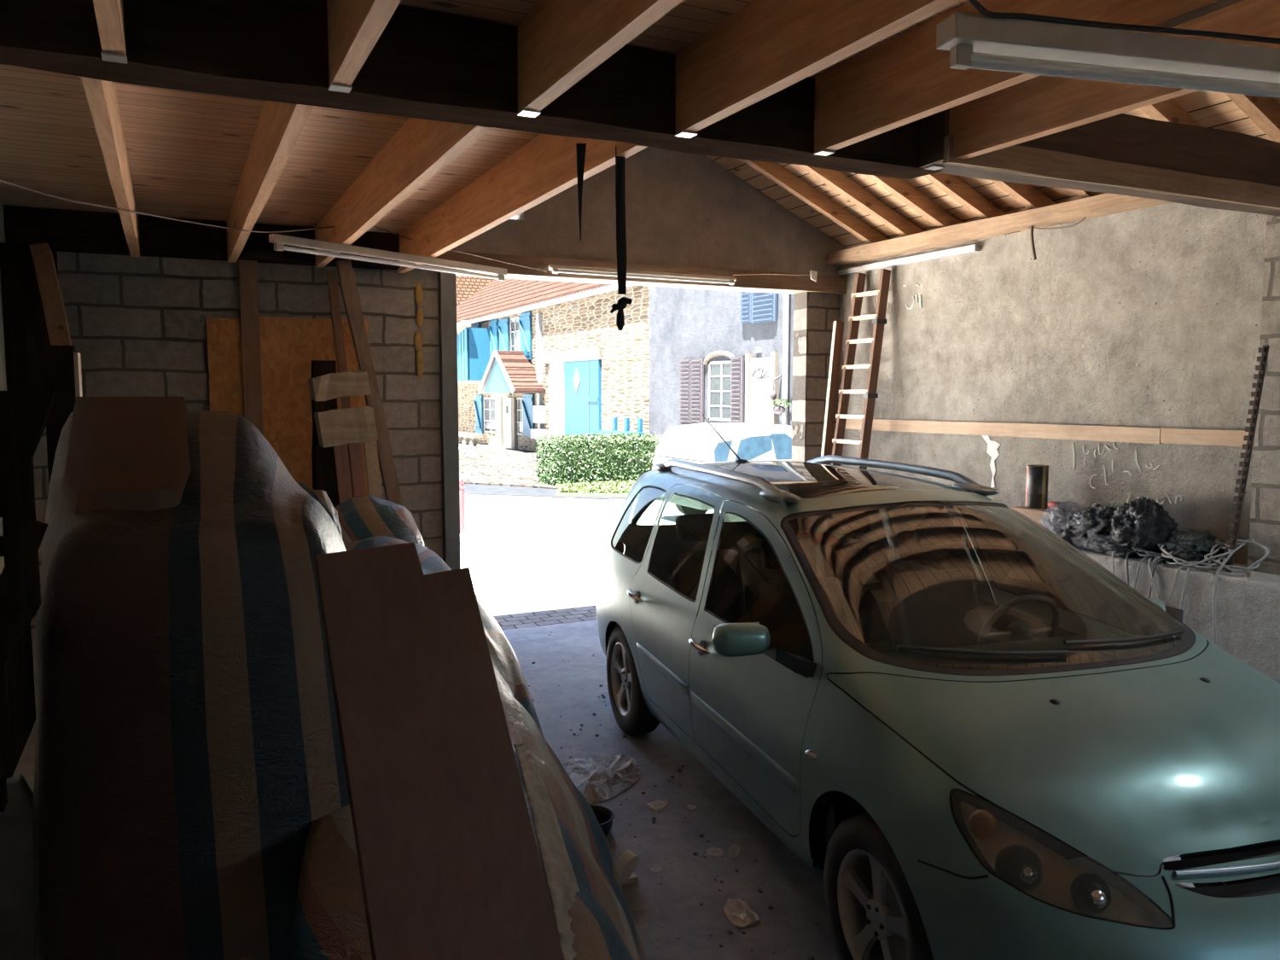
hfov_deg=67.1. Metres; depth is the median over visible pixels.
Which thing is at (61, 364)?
plank
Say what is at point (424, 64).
ceiling beam
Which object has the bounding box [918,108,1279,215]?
tie beam
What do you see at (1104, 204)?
wall plate
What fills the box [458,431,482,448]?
balustrade
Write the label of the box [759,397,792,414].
hanging basket
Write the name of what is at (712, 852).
paper scrap
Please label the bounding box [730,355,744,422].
shutter
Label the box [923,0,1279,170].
joist
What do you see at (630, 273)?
tube light
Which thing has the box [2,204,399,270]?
header beam
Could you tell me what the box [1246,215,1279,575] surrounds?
wall
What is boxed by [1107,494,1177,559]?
plastic bag
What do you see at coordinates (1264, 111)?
rafter
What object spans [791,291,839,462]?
wall pier
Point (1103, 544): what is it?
plastic bag
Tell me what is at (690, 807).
paper scrap
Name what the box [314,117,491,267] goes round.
joist
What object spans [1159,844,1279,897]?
grille
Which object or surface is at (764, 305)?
shutter
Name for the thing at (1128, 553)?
cable
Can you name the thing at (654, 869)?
paper scrap
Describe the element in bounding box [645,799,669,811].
paper scrap
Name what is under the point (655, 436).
potted shrub
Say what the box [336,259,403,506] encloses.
wooden plank
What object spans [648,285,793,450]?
house
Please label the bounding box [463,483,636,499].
strip
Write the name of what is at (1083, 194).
rafter
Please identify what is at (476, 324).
shutter
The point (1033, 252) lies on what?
cord
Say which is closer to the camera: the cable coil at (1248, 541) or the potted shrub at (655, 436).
the cable coil at (1248, 541)
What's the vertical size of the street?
0.138 m
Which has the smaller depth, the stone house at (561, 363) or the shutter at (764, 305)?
the shutter at (764, 305)
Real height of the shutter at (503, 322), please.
1.551 m
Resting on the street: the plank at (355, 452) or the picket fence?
the picket fence
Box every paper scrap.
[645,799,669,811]
[650,866,662,872]
[686,804,697,810]
[705,847,723,856]
[723,898,759,927]
[728,844,740,858]
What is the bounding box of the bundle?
[298,482,342,538]
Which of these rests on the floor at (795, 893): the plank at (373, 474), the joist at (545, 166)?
the plank at (373, 474)
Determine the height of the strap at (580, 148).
0.344 m
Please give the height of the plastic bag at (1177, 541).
0.199 m
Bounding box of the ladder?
[820,268,890,469]
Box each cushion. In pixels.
[61,396,191,514]
[334,494,424,546]
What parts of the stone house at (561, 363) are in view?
pane, pane, house door, pane, pane, barn door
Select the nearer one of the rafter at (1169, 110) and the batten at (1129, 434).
the rafter at (1169, 110)
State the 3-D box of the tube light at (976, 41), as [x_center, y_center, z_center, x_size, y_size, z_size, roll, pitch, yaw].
[1.458,-1.067,2.500,1.501,0.111,0.085,-1,5,-15]
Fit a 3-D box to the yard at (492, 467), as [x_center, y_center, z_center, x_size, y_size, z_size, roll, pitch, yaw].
[-3.992,-0.453,27.004,3.872,0.050,15.272,-1,5,-12]
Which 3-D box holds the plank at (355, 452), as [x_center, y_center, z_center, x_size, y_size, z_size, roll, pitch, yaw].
[-1.933,0.506,6.803,0.224,1.700,0.035,-2,6,-26]
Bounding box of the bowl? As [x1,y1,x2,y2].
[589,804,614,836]
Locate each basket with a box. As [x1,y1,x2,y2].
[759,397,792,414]
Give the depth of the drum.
6.77 m
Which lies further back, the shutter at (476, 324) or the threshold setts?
the shutter at (476, 324)
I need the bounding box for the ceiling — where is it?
[0,0,967,233]
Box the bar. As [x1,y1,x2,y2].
[1221,345,1269,572]
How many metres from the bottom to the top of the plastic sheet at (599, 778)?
0.052 m
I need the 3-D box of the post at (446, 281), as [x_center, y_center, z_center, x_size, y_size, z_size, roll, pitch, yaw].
[-1.492,-0.158,7.576,0.120,2.900,0.085,-2,6,-26]
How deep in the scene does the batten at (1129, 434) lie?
7.20 m
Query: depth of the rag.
6.59 m
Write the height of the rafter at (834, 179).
1.708 m
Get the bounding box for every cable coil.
[1131,545,1195,559]
[1149,539,1233,609]
[1204,539,1269,645]
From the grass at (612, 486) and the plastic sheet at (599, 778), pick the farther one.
the grass at (612, 486)
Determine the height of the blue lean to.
2.226 m
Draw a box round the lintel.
[413,250,846,294]
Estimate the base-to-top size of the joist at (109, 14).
0.286 m
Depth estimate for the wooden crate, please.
6.72 m
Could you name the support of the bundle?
on the striped fabric
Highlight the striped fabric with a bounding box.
[290,535,646,959]
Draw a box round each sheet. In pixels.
[206,317,244,417]
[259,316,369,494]
[560,754,641,804]
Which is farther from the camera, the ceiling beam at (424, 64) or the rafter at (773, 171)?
the rafter at (773, 171)
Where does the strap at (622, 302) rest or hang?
hanging from the joist at (545, 166)
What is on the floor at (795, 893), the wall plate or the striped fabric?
the striped fabric
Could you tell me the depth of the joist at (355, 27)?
2.58 m
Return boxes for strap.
[576,143,586,240]
[610,145,632,330]
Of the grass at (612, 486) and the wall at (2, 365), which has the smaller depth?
the wall at (2, 365)
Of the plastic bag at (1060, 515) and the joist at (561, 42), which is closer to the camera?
the joist at (561, 42)
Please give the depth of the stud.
6.81 m
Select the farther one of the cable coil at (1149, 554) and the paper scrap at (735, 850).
the cable coil at (1149, 554)
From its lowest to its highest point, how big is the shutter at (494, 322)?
1.457 m
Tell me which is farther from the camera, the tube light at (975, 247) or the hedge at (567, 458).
the hedge at (567, 458)
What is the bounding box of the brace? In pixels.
[29,242,72,345]
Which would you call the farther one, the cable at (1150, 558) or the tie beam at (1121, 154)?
the cable at (1150, 558)
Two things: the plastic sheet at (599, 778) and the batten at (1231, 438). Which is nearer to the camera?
the plastic sheet at (599, 778)
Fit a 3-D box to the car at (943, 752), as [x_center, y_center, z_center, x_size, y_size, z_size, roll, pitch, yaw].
[1.016,0.648,4.474,2.091,1.841,4.432,-2,5,-20]
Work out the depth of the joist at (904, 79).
3.12 m
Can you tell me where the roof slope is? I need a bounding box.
[705,90,1279,254]
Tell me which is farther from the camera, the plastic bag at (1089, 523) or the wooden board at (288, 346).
the wooden board at (288, 346)
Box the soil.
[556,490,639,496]
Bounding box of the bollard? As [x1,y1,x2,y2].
[459,477,465,533]
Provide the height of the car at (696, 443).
1.513 m
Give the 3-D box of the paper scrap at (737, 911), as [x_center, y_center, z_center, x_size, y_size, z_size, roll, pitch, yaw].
[0.373,1.627,3.653,0.113,0.033,0.185,-2,6,-26]
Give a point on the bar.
(1265, 350)
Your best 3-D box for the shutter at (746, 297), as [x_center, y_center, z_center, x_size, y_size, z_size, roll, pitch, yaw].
[2.232,-3.691,20.122,0.050,0.827,0.413,-2,6,-26]
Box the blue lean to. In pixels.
[456,320,490,382]
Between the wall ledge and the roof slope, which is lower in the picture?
the wall ledge
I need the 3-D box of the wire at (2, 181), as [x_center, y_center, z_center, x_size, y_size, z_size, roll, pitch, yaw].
[-1.808,-1.452,5.659,0.561,0.338,4.571,2,5,20]
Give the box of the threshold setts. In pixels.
[492,605,596,630]
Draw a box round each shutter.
[471,322,480,327]
[475,395,482,434]
[490,319,498,353]
[499,318,509,350]
[519,311,531,359]
[522,394,534,436]
[679,358,692,423]
[690,358,703,423]
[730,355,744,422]
[740,291,751,323]
[751,291,777,323]
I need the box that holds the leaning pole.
[326,270,353,497]
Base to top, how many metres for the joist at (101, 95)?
0.281 m
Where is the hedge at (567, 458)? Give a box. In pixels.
[534,431,657,486]
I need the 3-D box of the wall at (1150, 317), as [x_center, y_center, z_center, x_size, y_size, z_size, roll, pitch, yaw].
[4.254,-0.039,4.693,0.260,3.170,10.700,-2,6,-26]
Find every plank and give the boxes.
[41,344,82,483]
[333,443,352,503]
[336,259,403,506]
[347,442,366,497]
[363,440,383,499]
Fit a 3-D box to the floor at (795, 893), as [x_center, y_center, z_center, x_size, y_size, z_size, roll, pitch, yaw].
[1.216,1.744,3.213,7.250,0.120,10.820,-2,6,-26]
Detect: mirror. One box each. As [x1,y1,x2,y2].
[711,622,770,656]
[1148,597,1166,611]
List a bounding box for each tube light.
[268,233,507,280]
[548,264,617,276]
[626,269,736,285]
[837,244,979,275]
[936,11,1279,98]
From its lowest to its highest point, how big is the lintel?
0.157 m
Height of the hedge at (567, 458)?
1.168 m
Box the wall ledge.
[884,517,1279,683]
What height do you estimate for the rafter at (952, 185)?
1.708 m
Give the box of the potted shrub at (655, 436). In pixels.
[651,434,662,452]
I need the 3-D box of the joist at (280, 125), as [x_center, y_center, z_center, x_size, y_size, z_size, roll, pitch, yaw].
[-1.937,-1.482,4.839,0.055,0.281,4.050,-2,6,-26]
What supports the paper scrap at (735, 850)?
on the floor at (795, 893)
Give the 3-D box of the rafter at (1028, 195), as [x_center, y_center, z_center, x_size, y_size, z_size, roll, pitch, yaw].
[1.534,-2.616,6.263,3.600,1.706,0.076,-2,6,-26]
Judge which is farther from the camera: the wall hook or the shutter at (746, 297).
the shutter at (746, 297)
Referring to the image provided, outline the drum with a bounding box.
[1025,465,1049,508]
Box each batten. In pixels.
[845,418,1163,443]
[1160,427,1254,447]
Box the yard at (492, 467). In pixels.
[459,448,557,489]
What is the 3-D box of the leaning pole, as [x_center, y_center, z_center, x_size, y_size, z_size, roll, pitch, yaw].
[-2.119,-0.101,7.126,0.333,2.852,0.072,1,5,12]
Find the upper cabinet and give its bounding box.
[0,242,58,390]
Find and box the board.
[314,542,564,959]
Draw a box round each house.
[455,275,494,306]
[456,278,649,451]
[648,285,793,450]
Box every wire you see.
[0,179,546,271]
[733,265,861,275]
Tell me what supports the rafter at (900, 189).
attached to the roof slope
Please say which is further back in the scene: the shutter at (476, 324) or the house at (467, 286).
the house at (467, 286)
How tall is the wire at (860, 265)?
0.130 m
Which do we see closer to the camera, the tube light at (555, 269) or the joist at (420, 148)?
the joist at (420, 148)
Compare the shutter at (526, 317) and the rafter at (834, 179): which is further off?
the shutter at (526, 317)
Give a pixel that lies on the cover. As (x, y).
(188, 752)
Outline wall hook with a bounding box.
[809,270,817,281]
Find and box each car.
[595,413,1279,959]
[652,422,791,522]
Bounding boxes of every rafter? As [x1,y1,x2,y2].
[739,158,900,256]
[797,164,936,250]
[864,174,976,241]
[923,172,1020,234]
[990,180,1069,226]
[1070,189,1122,215]
[1140,98,1201,126]
[1224,93,1279,142]
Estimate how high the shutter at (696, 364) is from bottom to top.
1.468 m
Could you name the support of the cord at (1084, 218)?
hanging from the wall plate
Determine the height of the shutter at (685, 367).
1.500 m
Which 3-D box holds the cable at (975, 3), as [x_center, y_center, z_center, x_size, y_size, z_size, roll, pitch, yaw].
[1.224,-1.109,2.360,1.188,0.027,0.126,-2,5,-20]
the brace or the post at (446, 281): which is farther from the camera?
the post at (446, 281)
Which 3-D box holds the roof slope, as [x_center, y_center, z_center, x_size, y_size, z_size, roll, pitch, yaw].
[2.937,-2.427,3.683,3.825,1.781,11.220,-2,6,-26]
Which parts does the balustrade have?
rail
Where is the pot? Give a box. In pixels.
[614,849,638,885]
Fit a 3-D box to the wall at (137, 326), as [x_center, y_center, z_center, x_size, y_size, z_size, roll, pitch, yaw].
[-1.133,-1.168,7.812,7.050,4.869,0.226,-2,6,-26]
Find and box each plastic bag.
[1040,500,1084,546]
[1068,503,1116,550]
[1088,533,1148,558]
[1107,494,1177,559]
[1156,529,1227,566]
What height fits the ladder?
3.063 m
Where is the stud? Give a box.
[238,259,263,436]
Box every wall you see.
[0,202,6,573]
[30,146,851,659]
[837,202,1267,564]
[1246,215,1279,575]
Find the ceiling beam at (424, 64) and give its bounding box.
[0,0,942,179]
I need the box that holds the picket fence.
[595,417,645,435]
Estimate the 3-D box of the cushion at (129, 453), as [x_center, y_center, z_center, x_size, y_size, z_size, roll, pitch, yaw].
[-1.145,-0.036,2.169,0.256,0.300,0.437,-2,6,-26]
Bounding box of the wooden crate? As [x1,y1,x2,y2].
[1008,506,1049,541]
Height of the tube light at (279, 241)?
0.086 m
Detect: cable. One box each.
[967,0,1279,44]
[1111,550,1150,602]
[1126,552,1169,604]
[1148,557,1193,605]
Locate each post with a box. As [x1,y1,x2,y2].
[310,360,339,507]
[437,271,460,570]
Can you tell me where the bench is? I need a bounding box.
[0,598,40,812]
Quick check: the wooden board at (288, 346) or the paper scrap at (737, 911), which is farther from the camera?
the wooden board at (288, 346)
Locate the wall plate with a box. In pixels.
[826,192,1171,265]
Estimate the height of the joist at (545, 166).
0.281 m
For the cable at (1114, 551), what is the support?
hanging from the wall ledge
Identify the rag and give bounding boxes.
[1047,501,1060,507]
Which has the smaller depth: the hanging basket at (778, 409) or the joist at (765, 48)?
the joist at (765, 48)
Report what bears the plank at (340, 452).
on the floor at (795, 893)
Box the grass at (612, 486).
[555,479,640,493]
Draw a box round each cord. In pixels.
[1029,216,1086,229]
[1029,225,1036,260]
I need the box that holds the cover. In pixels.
[32,410,349,959]
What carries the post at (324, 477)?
on the floor at (795, 893)
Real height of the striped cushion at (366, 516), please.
0.431 m
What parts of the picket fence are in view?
bench post, bench seat, bench post, bench post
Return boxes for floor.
[13,619,1194,959]
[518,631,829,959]
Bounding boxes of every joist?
[80,76,139,257]
[93,0,127,63]
[226,100,314,262]
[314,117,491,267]
[326,0,401,93]
[397,133,647,273]
[517,0,683,117]
[674,0,961,138]
[813,0,1244,156]
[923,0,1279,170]
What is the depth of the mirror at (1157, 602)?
4.07 m
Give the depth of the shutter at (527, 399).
32.76 m
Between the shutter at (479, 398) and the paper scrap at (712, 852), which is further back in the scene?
the shutter at (479, 398)
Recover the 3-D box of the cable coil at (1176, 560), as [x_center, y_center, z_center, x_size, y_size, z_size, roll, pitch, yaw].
[3.244,0.643,5.652,0.293,0.587,0.408,-2,6,-26]
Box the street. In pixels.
[459,443,725,616]
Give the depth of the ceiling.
4.62 m
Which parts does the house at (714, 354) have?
pane, door frame, door panel, door panel, house door, door panel, door panel, door frame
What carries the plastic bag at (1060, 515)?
on the wall ledge
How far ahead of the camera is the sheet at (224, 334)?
6.81 m

